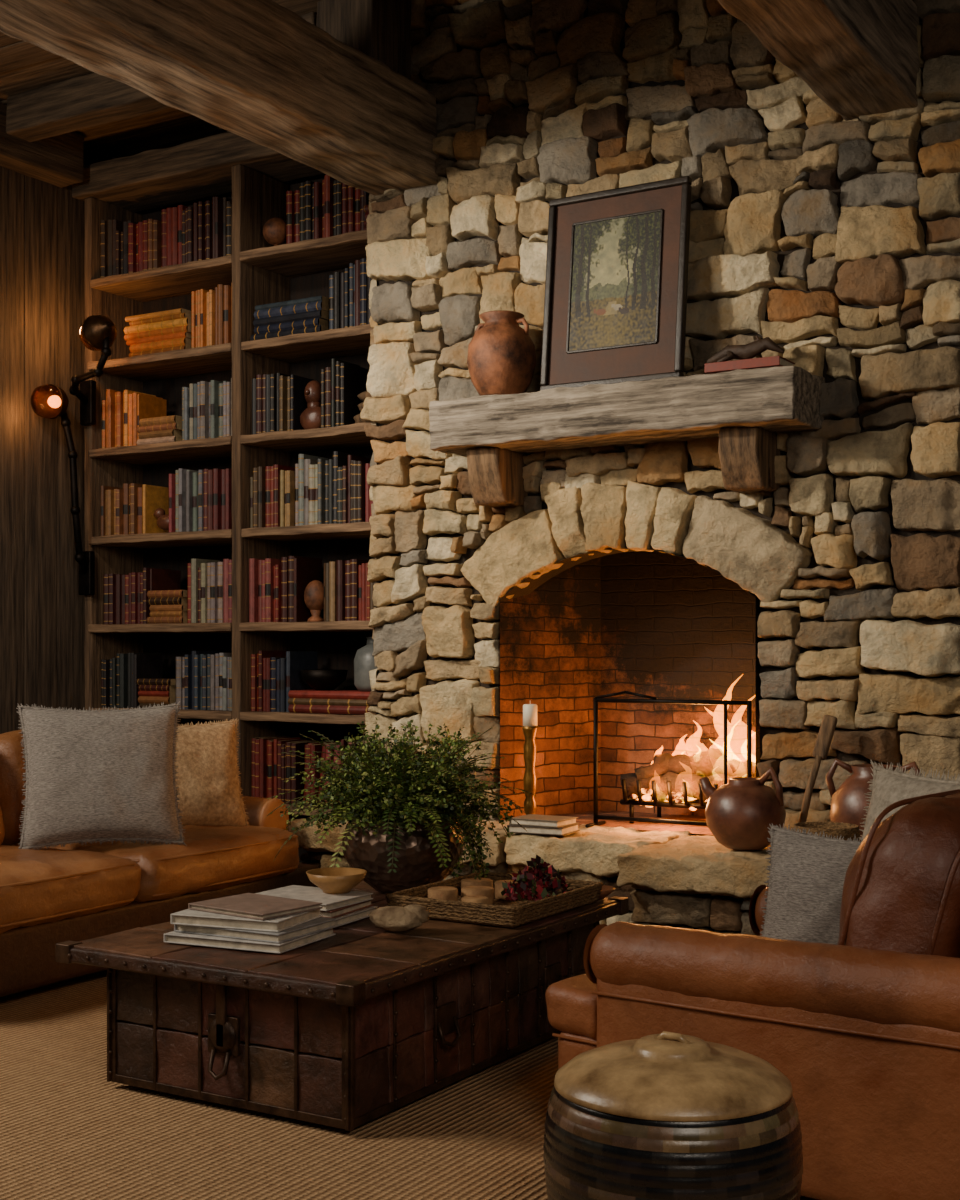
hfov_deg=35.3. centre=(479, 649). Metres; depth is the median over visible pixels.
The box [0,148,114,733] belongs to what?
wall
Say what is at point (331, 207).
books
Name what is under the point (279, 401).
books
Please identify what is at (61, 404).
hood
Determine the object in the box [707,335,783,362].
driftwood
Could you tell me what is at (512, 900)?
woven tray
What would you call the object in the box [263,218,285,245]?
globe
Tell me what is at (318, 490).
books
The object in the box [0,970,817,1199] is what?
sisal rug
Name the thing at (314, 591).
egg
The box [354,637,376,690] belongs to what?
jug
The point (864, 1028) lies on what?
leather armchair
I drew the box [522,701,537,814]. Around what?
candlestick
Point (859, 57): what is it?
ceiling beam
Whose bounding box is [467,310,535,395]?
terracotta vase
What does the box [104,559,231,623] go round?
books
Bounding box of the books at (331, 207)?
[286,175,369,243]
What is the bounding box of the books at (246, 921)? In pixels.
[164,893,335,953]
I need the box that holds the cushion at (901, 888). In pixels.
[837,789,959,957]
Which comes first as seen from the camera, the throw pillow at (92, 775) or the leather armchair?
the leather armchair
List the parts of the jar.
lid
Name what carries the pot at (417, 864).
on the trunk coffee table
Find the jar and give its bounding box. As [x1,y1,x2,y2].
[543,1031,802,1199]
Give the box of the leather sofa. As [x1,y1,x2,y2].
[0,730,317,996]
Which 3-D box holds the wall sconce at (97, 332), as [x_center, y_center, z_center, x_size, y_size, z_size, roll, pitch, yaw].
[-2.079,-1.497,8.056,0.186,0.534,0.483,0,0,-33]
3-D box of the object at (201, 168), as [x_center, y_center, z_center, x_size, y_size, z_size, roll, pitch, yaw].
[-1.233,-2.560,7.894,2.124,0.172,0.410,0,0,31]
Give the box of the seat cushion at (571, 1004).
[545,974,596,1039]
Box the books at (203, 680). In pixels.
[101,651,231,710]
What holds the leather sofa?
on the sisal rug
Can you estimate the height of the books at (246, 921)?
0.095 m
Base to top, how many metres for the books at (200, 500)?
0.339 m
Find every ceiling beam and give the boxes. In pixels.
[0,0,437,195]
[6,12,316,141]
[718,0,918,120]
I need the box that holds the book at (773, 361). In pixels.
[704,356,794,373]
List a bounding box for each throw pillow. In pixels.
[17,701,186,849]
[175,718,249,826]
[759,823,862,944]
[859,760,959,839]
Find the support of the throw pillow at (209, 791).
on the leather sofa
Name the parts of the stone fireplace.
fire grate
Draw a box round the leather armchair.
[545,789,959,1199]
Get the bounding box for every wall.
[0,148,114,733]
[136,174,325,214]
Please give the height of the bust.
0.264 m
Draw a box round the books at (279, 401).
[252,359,368,434]
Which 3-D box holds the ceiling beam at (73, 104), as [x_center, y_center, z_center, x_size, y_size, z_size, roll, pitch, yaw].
[-1.515,-2.694,7.170,1.959,0.202,0.180,0,0,31]
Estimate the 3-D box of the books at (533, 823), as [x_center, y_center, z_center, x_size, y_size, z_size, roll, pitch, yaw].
[0.255,0.700,6.051,0.245,0.057,0.186,0,0,27]
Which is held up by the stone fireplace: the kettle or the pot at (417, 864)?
the kettle
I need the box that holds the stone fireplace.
[287,0,959,934]
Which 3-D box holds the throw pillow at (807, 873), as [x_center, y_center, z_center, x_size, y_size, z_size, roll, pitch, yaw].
[0.854,0.627,3.647,0.167,0.384,0.450,0,0,-36]
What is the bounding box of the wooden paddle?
[799,715,837,822]
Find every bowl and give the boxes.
[300,670,347,689]
[306,867,366,893]
[793,822,859,840]
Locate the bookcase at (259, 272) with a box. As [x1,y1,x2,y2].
[84,164,374,863]
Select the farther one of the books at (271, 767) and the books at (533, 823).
the books at (271, 767)
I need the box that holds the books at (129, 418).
[102,378,231,447]
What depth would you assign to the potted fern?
4.84 m
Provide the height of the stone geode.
0.077 m
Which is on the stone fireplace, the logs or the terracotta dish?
the logs
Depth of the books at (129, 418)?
8.04 m
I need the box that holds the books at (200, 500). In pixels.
[101,468,231,535]
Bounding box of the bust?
[300,380,320,428]
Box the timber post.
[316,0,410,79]
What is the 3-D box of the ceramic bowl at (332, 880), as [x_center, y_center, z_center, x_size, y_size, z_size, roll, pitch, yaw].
[-0.429,0.694,4.524,0.184,0.060,0.184,0,0,31]
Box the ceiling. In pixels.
[0,0,321,157]
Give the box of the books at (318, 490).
[250,451,372,527]
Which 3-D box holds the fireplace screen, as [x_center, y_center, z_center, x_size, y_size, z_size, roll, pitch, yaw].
[0.775,0.455,6.155,0.700,0.571,0.160,0,0,31]
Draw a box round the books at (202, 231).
[100,197,231,277]
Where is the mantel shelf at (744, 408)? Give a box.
[429,366,824,507]
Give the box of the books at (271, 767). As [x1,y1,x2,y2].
[251,736,363,804]
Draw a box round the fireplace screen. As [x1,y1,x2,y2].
[585,691,751,827]
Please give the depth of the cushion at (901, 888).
3.15 m
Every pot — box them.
[342,819,463,892]
[825,758,922,841]
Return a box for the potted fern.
[266,717,535,892]
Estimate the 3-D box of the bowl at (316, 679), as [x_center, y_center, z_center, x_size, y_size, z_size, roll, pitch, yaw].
[-0.787,0.150,7.622,0.240,0.100,0.240,0,0,31]
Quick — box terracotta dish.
[599,885,615,898]
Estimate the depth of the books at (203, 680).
8.04 m
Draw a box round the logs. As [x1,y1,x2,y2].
[620,748,754,810]
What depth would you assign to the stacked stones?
7.42 m
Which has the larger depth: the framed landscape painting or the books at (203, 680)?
the books at (203, 680)
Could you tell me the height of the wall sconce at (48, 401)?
1.116 m
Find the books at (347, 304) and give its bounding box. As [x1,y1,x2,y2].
[250,258,371,340]
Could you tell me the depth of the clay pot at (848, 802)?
5.39 m
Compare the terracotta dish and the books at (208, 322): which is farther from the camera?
the books at (208, 322)
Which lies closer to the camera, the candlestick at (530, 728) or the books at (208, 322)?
the candlestick at (530, 728)
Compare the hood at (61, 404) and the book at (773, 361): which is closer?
the book at (773, 361)
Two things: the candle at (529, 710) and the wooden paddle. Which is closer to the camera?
the wooden paddle
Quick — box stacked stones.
[353,391,371,422]
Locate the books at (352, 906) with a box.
[254,885,377,927]
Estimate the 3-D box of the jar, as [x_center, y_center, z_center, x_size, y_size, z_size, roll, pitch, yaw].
[0.355,0.948,2.793,0.475,0.481,0.475,0,0,26]
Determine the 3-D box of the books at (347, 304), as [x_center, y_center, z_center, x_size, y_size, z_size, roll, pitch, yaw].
[-0.725,-1.743,7.607,0.877,0.338,0.284,0,0,31]
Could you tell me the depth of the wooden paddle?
5.65 m
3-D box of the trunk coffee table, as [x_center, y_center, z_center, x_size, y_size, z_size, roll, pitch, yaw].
[-0.336,0.982,4.471,1.001,0.374,1.501,0,0,31]
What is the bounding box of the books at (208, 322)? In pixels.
[124,283,231,356]
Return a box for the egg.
[304,580,323,621]
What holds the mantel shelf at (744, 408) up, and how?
attached to the stone fireplace
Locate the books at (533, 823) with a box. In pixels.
[507,814,579,835]
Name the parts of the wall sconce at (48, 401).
glass globe, iron arm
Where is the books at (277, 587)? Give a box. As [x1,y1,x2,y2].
[249,556,375,621]
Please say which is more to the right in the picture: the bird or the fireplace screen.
the fireplace screen
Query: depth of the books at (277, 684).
7.65 m
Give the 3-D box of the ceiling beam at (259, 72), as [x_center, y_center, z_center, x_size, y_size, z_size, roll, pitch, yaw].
[-2.172,-2.280,3.825,0.373,0.425,7.080,0,0,31]
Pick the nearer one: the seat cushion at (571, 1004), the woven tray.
the seat cushion at (571, 1004)
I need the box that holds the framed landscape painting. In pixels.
[540,176,691,390]
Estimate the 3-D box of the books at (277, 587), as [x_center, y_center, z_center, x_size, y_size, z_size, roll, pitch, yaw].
[-0.734,-0.309,7.623,0.908,0.334,0.273,0,0,31]
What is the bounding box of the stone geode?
[368,904,429,931]
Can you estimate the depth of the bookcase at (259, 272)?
7.93 m
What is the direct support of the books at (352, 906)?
on the trunk coffee table
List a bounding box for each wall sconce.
[31,384,94,594]
[69,315,116,425]
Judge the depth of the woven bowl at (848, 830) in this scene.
5.18 m
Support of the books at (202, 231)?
on the bookcase at (259, 272)
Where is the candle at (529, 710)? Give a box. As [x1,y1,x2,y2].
[523,701,536,725]
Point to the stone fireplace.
(834, 591)
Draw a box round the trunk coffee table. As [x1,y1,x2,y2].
[55,881,628,1130]
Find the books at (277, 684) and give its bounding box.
[251,651,370,714]
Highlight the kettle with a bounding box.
[699,767,785,849]
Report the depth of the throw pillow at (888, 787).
4.01 m
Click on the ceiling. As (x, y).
(24, 66)
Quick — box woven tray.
[385,855,602,927]
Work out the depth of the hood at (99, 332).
7.88 m
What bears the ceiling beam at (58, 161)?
attached to the wall at (42, 226)
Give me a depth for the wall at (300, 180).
8.40 m
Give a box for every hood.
[47,384,68,418]
[83,315,116,349]
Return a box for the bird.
[153,508,168,529]

